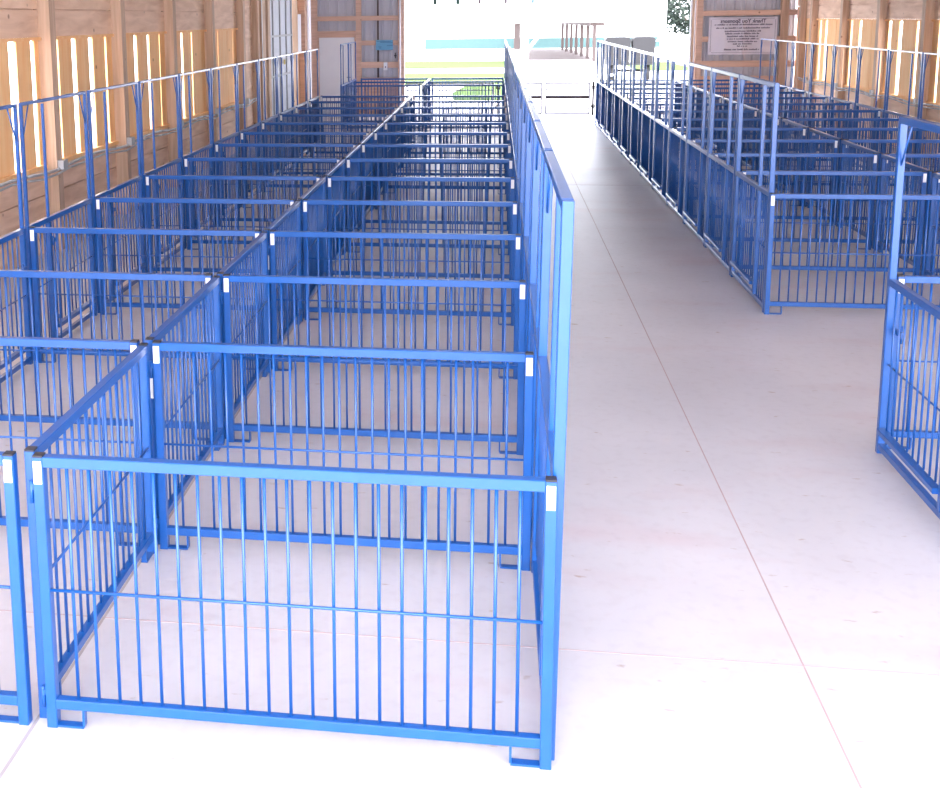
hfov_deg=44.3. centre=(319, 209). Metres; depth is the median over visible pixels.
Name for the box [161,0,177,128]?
trim
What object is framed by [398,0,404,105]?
trim
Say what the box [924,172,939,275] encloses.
panel
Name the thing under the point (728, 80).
panel
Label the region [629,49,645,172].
gate panel
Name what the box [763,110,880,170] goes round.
panel
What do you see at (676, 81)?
panel
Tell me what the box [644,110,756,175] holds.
panel
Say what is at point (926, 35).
trim
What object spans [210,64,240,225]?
gate panel
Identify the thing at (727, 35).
banner
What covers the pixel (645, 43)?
tub
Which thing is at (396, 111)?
panel
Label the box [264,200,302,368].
panel
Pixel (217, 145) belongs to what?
panel
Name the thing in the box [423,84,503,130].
panel
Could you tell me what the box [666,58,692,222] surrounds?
gate panel
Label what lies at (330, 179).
panel
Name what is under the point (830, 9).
wall
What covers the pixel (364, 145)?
panel
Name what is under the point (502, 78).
panel
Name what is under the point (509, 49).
gate panel
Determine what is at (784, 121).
panel
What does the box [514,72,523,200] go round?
gate panel
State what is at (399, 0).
conduit pipe
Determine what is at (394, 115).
panel
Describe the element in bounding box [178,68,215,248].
gate panel
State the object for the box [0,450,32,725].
panel
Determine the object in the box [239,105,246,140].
trim
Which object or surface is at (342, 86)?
gate panel
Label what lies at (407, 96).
panel
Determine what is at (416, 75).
lawn
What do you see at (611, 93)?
gate panel
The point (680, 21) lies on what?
tree
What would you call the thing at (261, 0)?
trim
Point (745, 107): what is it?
panel
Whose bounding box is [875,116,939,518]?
gate panel
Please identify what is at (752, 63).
trim
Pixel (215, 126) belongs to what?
trim
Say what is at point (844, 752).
joint
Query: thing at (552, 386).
gate panel
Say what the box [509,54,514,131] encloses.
gate panel
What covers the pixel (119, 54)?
trim
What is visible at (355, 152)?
panel
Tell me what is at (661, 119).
panel
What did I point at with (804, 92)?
panel
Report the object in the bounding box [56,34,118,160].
window
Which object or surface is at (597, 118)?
gate panel
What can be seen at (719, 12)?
trim
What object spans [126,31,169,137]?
window
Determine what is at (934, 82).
window
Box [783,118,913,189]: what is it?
panel
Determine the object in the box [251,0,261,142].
trim
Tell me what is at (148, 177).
panel
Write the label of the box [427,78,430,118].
panel
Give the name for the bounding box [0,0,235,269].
wall
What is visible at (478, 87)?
lawn
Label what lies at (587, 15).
shed
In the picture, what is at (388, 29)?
wall
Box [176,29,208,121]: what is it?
window
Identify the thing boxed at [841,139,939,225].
panel
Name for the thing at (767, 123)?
panel
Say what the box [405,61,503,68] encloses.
lawn
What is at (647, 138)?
gate panel
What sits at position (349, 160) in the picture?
panel
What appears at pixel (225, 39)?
window
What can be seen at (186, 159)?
panel
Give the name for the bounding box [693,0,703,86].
trim
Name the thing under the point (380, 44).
notice sign
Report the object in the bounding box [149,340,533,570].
panel
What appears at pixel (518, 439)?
panel
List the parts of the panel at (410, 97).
post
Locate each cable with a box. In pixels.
[0,97,256,191]
[797,77,939,109]
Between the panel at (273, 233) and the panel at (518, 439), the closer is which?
the panel at (518, 439)
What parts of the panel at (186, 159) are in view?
post, rail, rail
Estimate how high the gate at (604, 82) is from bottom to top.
0.789 m
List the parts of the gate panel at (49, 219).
post, rail, rail, cross rod, rail, sill rail, post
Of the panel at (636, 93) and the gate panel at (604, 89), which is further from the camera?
the gate panel at (604, 89)
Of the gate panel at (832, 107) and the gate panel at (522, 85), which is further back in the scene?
the gate panel at (832, 107)
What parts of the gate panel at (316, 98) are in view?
post, post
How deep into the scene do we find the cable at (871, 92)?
21.25 m
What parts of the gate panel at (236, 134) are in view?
post, rail, rail, rail, post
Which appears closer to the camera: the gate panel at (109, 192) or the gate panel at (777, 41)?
the gate panel at (109, 192)
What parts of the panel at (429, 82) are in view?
post, rail, rail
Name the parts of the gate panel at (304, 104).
post, rail, post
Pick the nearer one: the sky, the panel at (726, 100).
the panel at (726, 100)
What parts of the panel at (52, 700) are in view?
post, rail, cross rod, rail, post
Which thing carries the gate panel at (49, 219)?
on the floor
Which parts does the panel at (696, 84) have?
rail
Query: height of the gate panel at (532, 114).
1.885 m
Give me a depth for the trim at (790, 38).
27.33 m
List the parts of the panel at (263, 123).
post, rail, cross rod, rail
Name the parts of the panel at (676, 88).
rail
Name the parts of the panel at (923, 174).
post, rail, rail, cross rod, post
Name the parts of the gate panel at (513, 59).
post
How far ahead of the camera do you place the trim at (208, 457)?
4.65 m
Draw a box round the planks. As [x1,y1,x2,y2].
[244,0,253,142]
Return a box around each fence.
[417,50,503,60]
[522,73,620,85]
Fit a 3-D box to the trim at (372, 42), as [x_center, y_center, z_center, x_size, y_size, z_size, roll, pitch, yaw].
[1.534,-4.230,28.897,0.940,0.120,0.095,1,10,9]
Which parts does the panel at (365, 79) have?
cross rod, rail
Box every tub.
[604,37,630,63]
[631,36,655,62]
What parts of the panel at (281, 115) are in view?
post, rail, rail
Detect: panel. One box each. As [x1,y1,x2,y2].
[0,104,32,382]
[0,270,214,440]
[0,336,145,546]
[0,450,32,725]
[18,91,97,360]
[24,343,153,717]
[29,226,262,369]
[29,452,557,769]
[86,82,145,312]
[96,197,295,318]
[138,74,184,272]
[145,174,320,272]
[145,275,224,543]
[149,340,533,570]
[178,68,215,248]
[184,157,340,249]
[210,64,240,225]
[215,143,355,225]
[217,231,268,438]
[221,274,525,454]
[236,60,261,206]
[241,131,368,207]
[258,56,278,186]
[262,122,379,191]
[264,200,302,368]
[268,230,520,378]
[277,53,294,175]
[280,114,388,175]
[292,51,308,157]
[295,107,396,166]
[298,176,325,318]
[301,199,516,325]
[306,49,319,155]
[309,101,403,155]
[320,95,408,148]
[323,158,345,276]
[326,176,514,279]
[340,43,349,129]
[343,144,360,251]
[345,158,512,254]
[346,85,419,130]
[349,41,356,120]
[354,81,423,120]
[358,132,373,227]
[361,78,427,119]
[361,143,510,229]
[371,122,383,207]
[373,132,509,210]
[382,114,392,176]
[384,122,508,194]
[391,107,399,168]
[393,114,507,176]
[398,101,406,157]
[400,107,506,168]
[405,95,411,149]
[407,100,505,157]
[412,95,505,148]
[422,81,426,130]
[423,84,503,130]
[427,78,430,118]
[427,81,503,120]
[431,77,503,119]
[504,40,505,77]
[505,43,507,83]
[505,45,508,104]
[506,47,510,106]
[507,49,511,113]
[508,51,512,121]
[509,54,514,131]
[510,57,515,143]
[511,61,517,158]
[512,66,519,176]
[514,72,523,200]
[516,80,526,233]
[519,89,532,279]
[522,102,540,350]
[527,121,552,559]
[531,151,574,760]
[594,40,603,128]
[598,80,669,124]
[600,41,608,134]
[603,83,682,129]
[606,43,616,142]
[610,87,694,136]
[612,45,625,151]
[617,92,706,145]
[620,47,633,163]
[625,97,721,153]
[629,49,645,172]
[634,103,736,163]
[639,52,658,185]
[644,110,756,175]
[651,55,671,201]
[657,118,778,189]
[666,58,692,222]
[671,127,805,205]
[674,80,682,123]
[676,79,755,124]
[683,63,713,245]
[684,83,695,131]
[687,83,769,127]
[689,139,837,225]
[695,87,708,145]
[697,87,786,134]
[703,68,742,274]
[708,92,723,149]
[710,152,876,249]
[715,91,805,138]
[721,97,736,152]
[725,97,827,151]
[730,75,779,311]
[737,170,926,275]
[742,103,851,164]
[742,104,760,175]
[757,38,775,109]
[757,110,782,188]
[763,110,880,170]
[763,193,939,314]
[773,40,792,117]
[779,118,810,204]
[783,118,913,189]
[789,41,812,138]
[804,128,841,224]
[807,43,834,152]
[809,127,939,205]
[829,45,859,152]
[836,139,882,248]
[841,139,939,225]
[853,47,889,169]
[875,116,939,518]
[875,154,932,274]
[881,153,939,249]
[882,49,923,189]
[885,274,939,449]
[914,52,939,191]
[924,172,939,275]
[932,171,939,272]
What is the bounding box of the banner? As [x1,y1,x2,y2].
[708,16,777,54]
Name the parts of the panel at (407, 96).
post, cross rod, rail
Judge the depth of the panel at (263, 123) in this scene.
16.06 m
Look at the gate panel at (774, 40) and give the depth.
23.88 m
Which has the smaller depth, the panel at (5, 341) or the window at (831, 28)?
the panel at (5, 341)
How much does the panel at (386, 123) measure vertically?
1.004 m
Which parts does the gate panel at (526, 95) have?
rail, post, post, rail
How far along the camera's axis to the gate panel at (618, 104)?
20.73 m
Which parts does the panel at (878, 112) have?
rail, post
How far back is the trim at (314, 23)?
29.09 m
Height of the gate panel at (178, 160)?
1.885 m
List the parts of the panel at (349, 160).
post, rail, rail, post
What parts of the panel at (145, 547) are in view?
post, rail, cross rod, rail, post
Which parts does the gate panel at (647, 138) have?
sill rail, post, rail, rail, rail, post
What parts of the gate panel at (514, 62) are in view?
post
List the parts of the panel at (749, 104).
rail, rail, post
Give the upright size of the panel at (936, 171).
1.004 m
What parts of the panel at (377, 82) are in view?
rail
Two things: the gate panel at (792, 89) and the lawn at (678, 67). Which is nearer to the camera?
the gate panel at (792, 89)
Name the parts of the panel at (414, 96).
rail, cross rod, rail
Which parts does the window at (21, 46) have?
sill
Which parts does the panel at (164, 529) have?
post, rail, cross rod, rail, post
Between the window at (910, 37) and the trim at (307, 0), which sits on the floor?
the trim at (307, 0)
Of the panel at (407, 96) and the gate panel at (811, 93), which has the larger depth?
the panel at (407, 96)
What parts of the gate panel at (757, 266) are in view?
post, sill rail, rail, rail, rail, post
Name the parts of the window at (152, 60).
sill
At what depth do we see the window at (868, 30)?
22.37 m
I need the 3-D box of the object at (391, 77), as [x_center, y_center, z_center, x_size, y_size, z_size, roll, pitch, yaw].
[1.549,-2.905,29.127,0.932,0.930,0.030,1,10,9]
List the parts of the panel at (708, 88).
rail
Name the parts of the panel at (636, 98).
rail, post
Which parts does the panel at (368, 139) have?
post, rail, post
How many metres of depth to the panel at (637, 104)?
18.47 m
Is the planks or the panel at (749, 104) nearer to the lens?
the panel at (749, 104)
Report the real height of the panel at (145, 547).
1.004 m
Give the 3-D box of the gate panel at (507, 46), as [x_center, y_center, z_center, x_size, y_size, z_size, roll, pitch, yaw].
[3.600,-2.183,21.773,0.064,1.885,1.665,1,10,9]
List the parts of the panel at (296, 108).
post, cross rod, rail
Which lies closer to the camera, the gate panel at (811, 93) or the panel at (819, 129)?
the panel at (819, 129)
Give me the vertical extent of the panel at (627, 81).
1.004 m
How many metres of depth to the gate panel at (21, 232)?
8.00 m
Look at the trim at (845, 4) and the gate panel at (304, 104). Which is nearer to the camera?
the gate panel at (304, 104)
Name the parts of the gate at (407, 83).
rail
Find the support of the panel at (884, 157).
on the floor
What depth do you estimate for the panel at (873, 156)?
11.78 m
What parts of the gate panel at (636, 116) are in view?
post, rail, rail, post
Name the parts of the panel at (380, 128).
post, rail, post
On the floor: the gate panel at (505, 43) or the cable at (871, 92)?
the gate panel at (505, 43)
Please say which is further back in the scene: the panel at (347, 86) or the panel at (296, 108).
the panel at (347, 86)
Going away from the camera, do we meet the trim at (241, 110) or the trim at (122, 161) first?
the trim at (122, 161)
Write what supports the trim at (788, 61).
attached to the wall at (709, 5)
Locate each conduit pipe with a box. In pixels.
[399,0,400,104]
[688,0,692,61]
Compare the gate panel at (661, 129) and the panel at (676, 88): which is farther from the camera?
the panel at (676, 88)
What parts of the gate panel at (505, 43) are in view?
post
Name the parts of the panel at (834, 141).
post, rail, cross rod, rail, post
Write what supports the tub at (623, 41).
in the trailer
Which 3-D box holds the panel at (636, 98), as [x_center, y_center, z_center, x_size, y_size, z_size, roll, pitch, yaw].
[6.185,-1.459,19.907,1.600,1.004,0.041,1,10,9]
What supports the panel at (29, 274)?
on the floor
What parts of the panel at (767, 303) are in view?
post, rail, cross rod, rail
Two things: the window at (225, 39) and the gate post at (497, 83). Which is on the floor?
the gate post at (497, 83)
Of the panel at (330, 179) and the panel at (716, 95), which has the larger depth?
the panel at (716, 95)
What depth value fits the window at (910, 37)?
20.12 m
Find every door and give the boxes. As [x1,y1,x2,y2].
[270,0,292,121]
[317,36,355,113]
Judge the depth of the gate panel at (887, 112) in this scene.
15.88 m
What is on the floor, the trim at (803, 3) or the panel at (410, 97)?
the panel at (410, 97)
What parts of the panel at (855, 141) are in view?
post, rail, rail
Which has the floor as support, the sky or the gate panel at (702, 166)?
the gate panel at (702, 166)
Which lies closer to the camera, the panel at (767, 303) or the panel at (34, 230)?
the panel at (34, 230)
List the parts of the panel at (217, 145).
post, rail, cross rod, rail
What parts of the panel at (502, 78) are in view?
post, rail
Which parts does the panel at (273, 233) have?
post, rail, cross rod, rail, post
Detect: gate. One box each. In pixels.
[407,83,493,113]
[525,83,541,114]
[545,82,589,114]
[604,82,674,113]
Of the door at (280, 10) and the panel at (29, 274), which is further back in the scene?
the door at (280, 10)
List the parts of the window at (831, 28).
sill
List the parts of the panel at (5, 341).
rail, cross rod, rail, post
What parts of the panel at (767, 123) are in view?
rail, post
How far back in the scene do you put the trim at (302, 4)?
27.93 m
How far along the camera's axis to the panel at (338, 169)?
11.44 m
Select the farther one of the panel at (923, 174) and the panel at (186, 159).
the panel at (186, 159)
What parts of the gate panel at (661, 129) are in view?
post, sill rail, rail, rail, rail, post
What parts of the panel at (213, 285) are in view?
post, rail, cross rod, rail, post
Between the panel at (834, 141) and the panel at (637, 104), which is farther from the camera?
the panel at (637, 104)
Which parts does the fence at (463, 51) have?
rail, rail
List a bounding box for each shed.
[508,3,614,63]
[656,35,688,60]
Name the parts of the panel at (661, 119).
rail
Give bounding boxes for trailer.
[604,36,655,79]
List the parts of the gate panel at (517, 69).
post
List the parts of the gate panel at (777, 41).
post, post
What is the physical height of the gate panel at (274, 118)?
1.885 m
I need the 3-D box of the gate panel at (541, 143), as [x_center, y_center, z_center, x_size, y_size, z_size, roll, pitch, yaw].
[1.082,0.568,5.595,0.064,1.885,1.340,1,10,9]
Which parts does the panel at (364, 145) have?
post, cross rod, rail, rail, post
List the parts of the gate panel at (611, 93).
post, post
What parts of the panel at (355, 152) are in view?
post, rail, post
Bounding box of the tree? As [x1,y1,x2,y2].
[666,0,690,34]
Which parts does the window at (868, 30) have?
sill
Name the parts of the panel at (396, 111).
post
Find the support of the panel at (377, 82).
on the floor
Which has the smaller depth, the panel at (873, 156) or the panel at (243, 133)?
the panel at (873, 156)
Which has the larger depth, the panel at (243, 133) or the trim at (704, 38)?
the trim at (704, 38)
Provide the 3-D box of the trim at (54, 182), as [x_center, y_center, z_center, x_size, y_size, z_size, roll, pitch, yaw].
[-2.862,0.025,12.252,0.150,0.860,0.030,1,10,9]
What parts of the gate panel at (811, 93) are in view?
post, rail, rail, post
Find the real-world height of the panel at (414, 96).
1.004 m
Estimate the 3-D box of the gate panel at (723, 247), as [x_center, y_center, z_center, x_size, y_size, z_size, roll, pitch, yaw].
[3.975,-0.417,11.218,0.087,1.885,1.351,1,10,9]
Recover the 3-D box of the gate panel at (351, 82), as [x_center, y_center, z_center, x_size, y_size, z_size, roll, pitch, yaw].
[0.793,-2.998,26.861,0.064,1.885,1.315,1,10,9]
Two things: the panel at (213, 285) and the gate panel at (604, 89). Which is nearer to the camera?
the panel at (213, 285)
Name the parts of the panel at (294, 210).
post, rail, cross rod, rail, post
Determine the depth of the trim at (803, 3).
26.56 m
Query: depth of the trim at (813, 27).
25.58 m
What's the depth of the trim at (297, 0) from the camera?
27.93 m
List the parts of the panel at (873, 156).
post, rail, cross rod, rail, post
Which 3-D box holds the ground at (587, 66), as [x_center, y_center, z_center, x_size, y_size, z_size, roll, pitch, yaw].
[13.092,-7.887,61.746,150.000,0.240,200.000,1,10,9]
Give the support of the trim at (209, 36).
attached to the wall at (18, 19)
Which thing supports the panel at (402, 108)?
on the floor
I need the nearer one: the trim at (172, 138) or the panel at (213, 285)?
the panel at (213, 285)
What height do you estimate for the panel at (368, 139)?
1.004 m
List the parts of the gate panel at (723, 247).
post, sill rail, rail, rail, rail, post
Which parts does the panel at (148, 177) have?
post, cross rod, rail, rail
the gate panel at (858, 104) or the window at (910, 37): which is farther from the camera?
the window at (910, 37)
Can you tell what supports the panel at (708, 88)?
on the floor
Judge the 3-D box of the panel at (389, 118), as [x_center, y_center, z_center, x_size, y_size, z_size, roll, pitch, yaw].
[0.992,-0.834,16.614,0.038,1.004,1.310,1,10,9]
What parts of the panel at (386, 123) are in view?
post, rail, rail, cross rod, post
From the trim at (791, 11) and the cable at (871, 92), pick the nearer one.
the cable at (871, 92)
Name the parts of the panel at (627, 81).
rail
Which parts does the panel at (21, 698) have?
rail, cross rod, rail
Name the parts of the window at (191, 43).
sill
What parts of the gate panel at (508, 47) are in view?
post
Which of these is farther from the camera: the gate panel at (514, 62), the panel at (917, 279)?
the gate panel at (514, 62)
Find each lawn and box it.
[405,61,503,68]
[405,73,503,84]
[454,86,501,99]
[626,62,687,70]
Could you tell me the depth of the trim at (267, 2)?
23.47 m
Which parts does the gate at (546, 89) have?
rail, rail, rail, rail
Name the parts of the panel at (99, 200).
post, cross rod, rail, rail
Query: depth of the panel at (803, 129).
14.44 m
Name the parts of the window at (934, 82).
sill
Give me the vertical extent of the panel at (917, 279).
1.004 m
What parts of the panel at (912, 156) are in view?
post, rail, rail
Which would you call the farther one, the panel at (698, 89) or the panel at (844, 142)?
the panel at (698, 89)
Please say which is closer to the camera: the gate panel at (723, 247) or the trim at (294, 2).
the gate panel at (723, 247)
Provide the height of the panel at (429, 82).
1.004 m
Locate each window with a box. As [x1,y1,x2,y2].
[0,37,47,183]
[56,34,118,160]
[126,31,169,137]
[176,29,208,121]
[215,28,239,108]
[813,18,839,83]
[843,19,875,91]
[880,19,921,100]
[925,19,939,105]
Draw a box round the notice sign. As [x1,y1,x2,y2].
[376,40,392,49]
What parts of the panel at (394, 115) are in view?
post, rail, rail, post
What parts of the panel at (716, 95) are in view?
post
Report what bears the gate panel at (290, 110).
on the floor
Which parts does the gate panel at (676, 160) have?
post, sill rail, rail, rail, rail, post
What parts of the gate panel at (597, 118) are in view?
post, post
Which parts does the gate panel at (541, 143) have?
rail, post, rail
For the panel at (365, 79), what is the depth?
27.38 m
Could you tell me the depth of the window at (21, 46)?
11.59 m
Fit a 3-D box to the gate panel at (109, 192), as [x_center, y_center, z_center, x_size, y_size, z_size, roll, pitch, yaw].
[-1.782,-0.155,10.136,0.064,1.885,1.315,1,10,9]
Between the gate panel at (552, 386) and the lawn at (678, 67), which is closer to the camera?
the gate panel at (552, 386)
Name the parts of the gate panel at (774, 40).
post, post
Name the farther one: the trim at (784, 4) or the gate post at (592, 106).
the gate post at (592, 106)
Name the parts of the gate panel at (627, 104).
post, rail, post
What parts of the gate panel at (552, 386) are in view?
rail, post, rail, rail, post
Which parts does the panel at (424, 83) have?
post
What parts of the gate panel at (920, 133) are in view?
post, rail, rail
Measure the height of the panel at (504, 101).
1.004 m
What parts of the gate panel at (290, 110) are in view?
post, rail, post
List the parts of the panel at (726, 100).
post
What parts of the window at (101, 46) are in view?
sill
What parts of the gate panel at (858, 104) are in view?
post, rail, rail, post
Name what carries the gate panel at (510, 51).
on the floor
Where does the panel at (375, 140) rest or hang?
on the floor
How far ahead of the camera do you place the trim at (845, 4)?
23.37 m
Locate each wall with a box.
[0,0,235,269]
[308,0,397,100]
[693,0,797,109]
[793,0,939,162]
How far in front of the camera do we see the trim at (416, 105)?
30.33 m
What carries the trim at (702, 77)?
attached to the wall at (709, 5)
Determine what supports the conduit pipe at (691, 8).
attached to the wall
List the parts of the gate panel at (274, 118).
post, rail, rail, post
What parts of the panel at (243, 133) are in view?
post, cross rod, rail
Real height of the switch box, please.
0.200 m
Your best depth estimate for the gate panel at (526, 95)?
8.71 m
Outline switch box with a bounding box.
[384,62,387,69]
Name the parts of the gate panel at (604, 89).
post, post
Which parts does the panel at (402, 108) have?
post, rail, rail, post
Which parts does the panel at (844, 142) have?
post, rail, rail, post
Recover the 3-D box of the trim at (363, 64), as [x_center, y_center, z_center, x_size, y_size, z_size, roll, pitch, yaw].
[1.541,-3.683,28.989,0.940,0.150,0.095,1,10,9]
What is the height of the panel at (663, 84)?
1.004 m
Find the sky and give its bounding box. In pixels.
[30,0,666,53]
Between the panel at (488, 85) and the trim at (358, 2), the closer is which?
the panel at (488, 85)
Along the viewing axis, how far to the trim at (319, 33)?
28.97 m
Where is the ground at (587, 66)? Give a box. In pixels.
[8,29,939,171]
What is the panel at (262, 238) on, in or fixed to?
on the floor
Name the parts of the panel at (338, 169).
post, rail, rail, post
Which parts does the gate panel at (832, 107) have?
post, rail, rail, post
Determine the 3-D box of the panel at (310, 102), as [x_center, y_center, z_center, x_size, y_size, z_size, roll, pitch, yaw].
[0.647,-1.412,20.084,1.677,1.004,0.041,1,10,9]
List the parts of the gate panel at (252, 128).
post, rail, rail, rail, post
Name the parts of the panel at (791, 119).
post, rail, rail, post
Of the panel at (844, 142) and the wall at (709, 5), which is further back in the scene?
the wall at (709, 5)
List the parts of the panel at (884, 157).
post, rail, rail, post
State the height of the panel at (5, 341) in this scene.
1.004 m
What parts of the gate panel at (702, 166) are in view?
post, sill rail, rail, rail, rail, post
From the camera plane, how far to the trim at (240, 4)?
21.11 m
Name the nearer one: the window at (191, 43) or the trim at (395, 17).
the window at (191, 43)
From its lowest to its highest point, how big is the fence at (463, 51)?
0.580 m
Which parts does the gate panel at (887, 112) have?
post, rail, rail, post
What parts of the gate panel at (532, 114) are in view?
rail, post, rail, post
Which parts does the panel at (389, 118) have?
rail, post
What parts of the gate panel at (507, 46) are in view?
post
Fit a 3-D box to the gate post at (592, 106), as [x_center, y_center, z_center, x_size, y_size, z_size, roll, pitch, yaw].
[6.741,-2.732,28.001,0.118,0.820,0.115,1,10,9]
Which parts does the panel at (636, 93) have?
rail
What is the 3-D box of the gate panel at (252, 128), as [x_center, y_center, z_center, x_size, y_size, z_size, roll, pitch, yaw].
[-0.947,-1.063,15.475,0.064,1.885,1.315,1,10,9]
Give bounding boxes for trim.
[0,137,417,778]
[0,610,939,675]
[33,0,65,248]
[47,172,62,250]
[107,0,131,212]
[116,147,128,213]
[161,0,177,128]
[168,130,177,187]
[203,0,217,139]
[207,116,216,164]
[234,0,247,149]
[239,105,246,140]
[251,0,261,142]
[259,0,266,119]
[261,0,263,118]
[265,0,271,136]
[290,0,299,110]
[292,0,298,117]
[298,0,307,106]
[298,14,300,51]
[307,0,308,99]
[311,0,317,97]
[317,16,355,20]
[317,31,355,35]
[356,0,361,113]
[361,15,397,20]
[361,40,397,44]
[361,62,397,67]
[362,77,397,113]
[377,0,378,77]
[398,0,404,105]
[412,104,673,112]
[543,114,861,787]
[690,0,694,61]
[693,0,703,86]
[700,76,776,113]
[701,60,777,66]
[702,36,779,41]
[703,10,780,15]
[777,0,789,109]
[787,60,794,66]
[788,36,795,40]
[789,9,797,14]
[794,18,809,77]
[795,0,806,109]
[805,0,820,114]
[834,0,851,127]
[869,0,889,136]
[912,0,937,153]
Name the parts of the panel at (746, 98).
rail, post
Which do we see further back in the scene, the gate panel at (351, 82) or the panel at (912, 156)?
the gate panel at (351, 82)
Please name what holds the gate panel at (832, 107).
on the floor
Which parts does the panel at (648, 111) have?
rail, post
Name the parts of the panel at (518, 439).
post, rail, cross rod, rail, post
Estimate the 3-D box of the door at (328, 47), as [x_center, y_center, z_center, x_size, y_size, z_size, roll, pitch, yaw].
[0.451,-3.437,29.152,1.000,2.000,0.140,1,10,9]
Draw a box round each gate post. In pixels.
[496,83,500,113]
[590,82,595,114]
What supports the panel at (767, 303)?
on the floor
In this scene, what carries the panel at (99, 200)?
on the floor
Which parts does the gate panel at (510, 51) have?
post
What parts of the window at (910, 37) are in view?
sill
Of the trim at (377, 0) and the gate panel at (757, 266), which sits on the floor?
the gate panel at (757, 266)
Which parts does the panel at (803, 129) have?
rail, post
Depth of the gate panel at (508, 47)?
20.82 m
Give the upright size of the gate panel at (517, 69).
1.885 m
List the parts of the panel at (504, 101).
post, rail, rail, cross rod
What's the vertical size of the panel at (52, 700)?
1.004 m
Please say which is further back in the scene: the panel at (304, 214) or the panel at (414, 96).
the panel at (414, 96)
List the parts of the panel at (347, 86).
post, rail, rail, post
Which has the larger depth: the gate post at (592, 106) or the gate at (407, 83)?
the gate at (407, 83)
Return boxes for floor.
[0,113,939,787]
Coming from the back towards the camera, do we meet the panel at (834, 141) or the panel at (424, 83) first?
the panel at (424, 83)
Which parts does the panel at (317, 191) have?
post, rail, rail, post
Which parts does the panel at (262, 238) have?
post, rail, cross rod, rail, post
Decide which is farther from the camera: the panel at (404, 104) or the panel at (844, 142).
the panel at (404, 104)
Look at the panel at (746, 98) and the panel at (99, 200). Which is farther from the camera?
the panel at (746, 98)
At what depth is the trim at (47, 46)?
12.06 m
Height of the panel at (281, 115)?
1.004 m
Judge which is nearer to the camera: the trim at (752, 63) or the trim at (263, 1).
the trim at (263, 1)
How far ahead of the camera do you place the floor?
5.20 m
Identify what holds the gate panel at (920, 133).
on the floor
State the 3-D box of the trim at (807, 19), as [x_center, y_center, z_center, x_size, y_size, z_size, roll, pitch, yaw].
[11.366,-3.756,26.560,0.042,1.390,1.660,1,10,9]
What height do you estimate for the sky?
6.760 m
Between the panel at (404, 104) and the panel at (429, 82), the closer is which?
the panel at (404, 104)
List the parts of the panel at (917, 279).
post, rail, cross rod, rail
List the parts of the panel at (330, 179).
post, rail, cross rod, rail, post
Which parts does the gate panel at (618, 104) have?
post, post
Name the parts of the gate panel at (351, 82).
post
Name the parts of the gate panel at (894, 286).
post, sill rail, rail, cross rod, rail, rail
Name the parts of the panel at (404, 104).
post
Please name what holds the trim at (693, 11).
attached to the wall
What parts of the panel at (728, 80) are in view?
rail, post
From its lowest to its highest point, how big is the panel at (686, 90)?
1.004 m
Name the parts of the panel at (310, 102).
post, rail, cross rod, rail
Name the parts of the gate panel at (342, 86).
post, post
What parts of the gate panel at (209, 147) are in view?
post, rail, rail, rail, sill rail, post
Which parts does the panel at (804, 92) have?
rail, post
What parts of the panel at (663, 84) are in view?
rail, post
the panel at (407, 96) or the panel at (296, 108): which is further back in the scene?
the panel at (407, 96)
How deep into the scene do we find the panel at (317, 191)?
10.02 m
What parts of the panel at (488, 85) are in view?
post, rail, rail, post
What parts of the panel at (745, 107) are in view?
rail, post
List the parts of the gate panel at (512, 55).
post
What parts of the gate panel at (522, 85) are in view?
post, rail, rail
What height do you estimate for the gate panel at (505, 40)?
1.885 m
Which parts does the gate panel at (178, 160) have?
post, rail, rail, rail, sill rail, post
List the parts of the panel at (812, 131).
post, rail, rail, post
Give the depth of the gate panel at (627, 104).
19.41 m
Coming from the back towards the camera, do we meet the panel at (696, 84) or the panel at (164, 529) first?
the panel at (696, 84)
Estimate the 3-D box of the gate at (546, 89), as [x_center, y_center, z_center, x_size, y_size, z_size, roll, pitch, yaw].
[6.134,-2.736,28.104,1.088,0.789,0.054,1,10,9]
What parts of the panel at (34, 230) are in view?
post, rail, cross rod, rail, post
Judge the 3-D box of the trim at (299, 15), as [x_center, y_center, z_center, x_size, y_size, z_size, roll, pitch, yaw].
[-0.531,-4.232,27.421,0.070,0.930,0.650,1,10,9]
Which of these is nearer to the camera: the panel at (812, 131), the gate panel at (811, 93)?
the panel at (812, 131)
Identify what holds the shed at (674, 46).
on the ground at (587, 66)
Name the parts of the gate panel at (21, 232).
rail, rail, cross rod, sill rail, rail, post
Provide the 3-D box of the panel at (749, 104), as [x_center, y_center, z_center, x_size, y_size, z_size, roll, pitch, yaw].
[7.664,-1.210,18.300,1.660,1.004,0.041,1,10,9]
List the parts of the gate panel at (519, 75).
rail, post, rail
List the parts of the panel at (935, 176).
rail, rail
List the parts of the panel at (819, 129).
post, rail, cross rod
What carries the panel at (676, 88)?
on the floor
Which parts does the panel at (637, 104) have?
rail, post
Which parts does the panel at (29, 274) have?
rail, cross rod, rail, post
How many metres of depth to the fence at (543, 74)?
40.35 m
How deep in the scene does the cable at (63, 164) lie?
13.80 m
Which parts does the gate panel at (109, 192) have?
post, rail, rail, rail, sill rail, post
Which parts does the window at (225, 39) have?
sill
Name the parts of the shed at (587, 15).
post, corner post, post, post, post, post, post, post, post, corner post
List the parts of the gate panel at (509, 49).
post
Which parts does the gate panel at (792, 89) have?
post, rail, post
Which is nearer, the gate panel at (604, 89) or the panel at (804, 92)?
the panel at (804, 92)
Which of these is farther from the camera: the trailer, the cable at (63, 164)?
the trailer
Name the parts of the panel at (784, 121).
post, rail, post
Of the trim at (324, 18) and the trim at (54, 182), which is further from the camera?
the trim at (324, 18)
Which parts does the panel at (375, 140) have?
post, cross rod, rail, post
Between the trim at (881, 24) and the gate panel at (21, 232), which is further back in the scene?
the trim at (881, 24)
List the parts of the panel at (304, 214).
post, rail, rail, cross rod, post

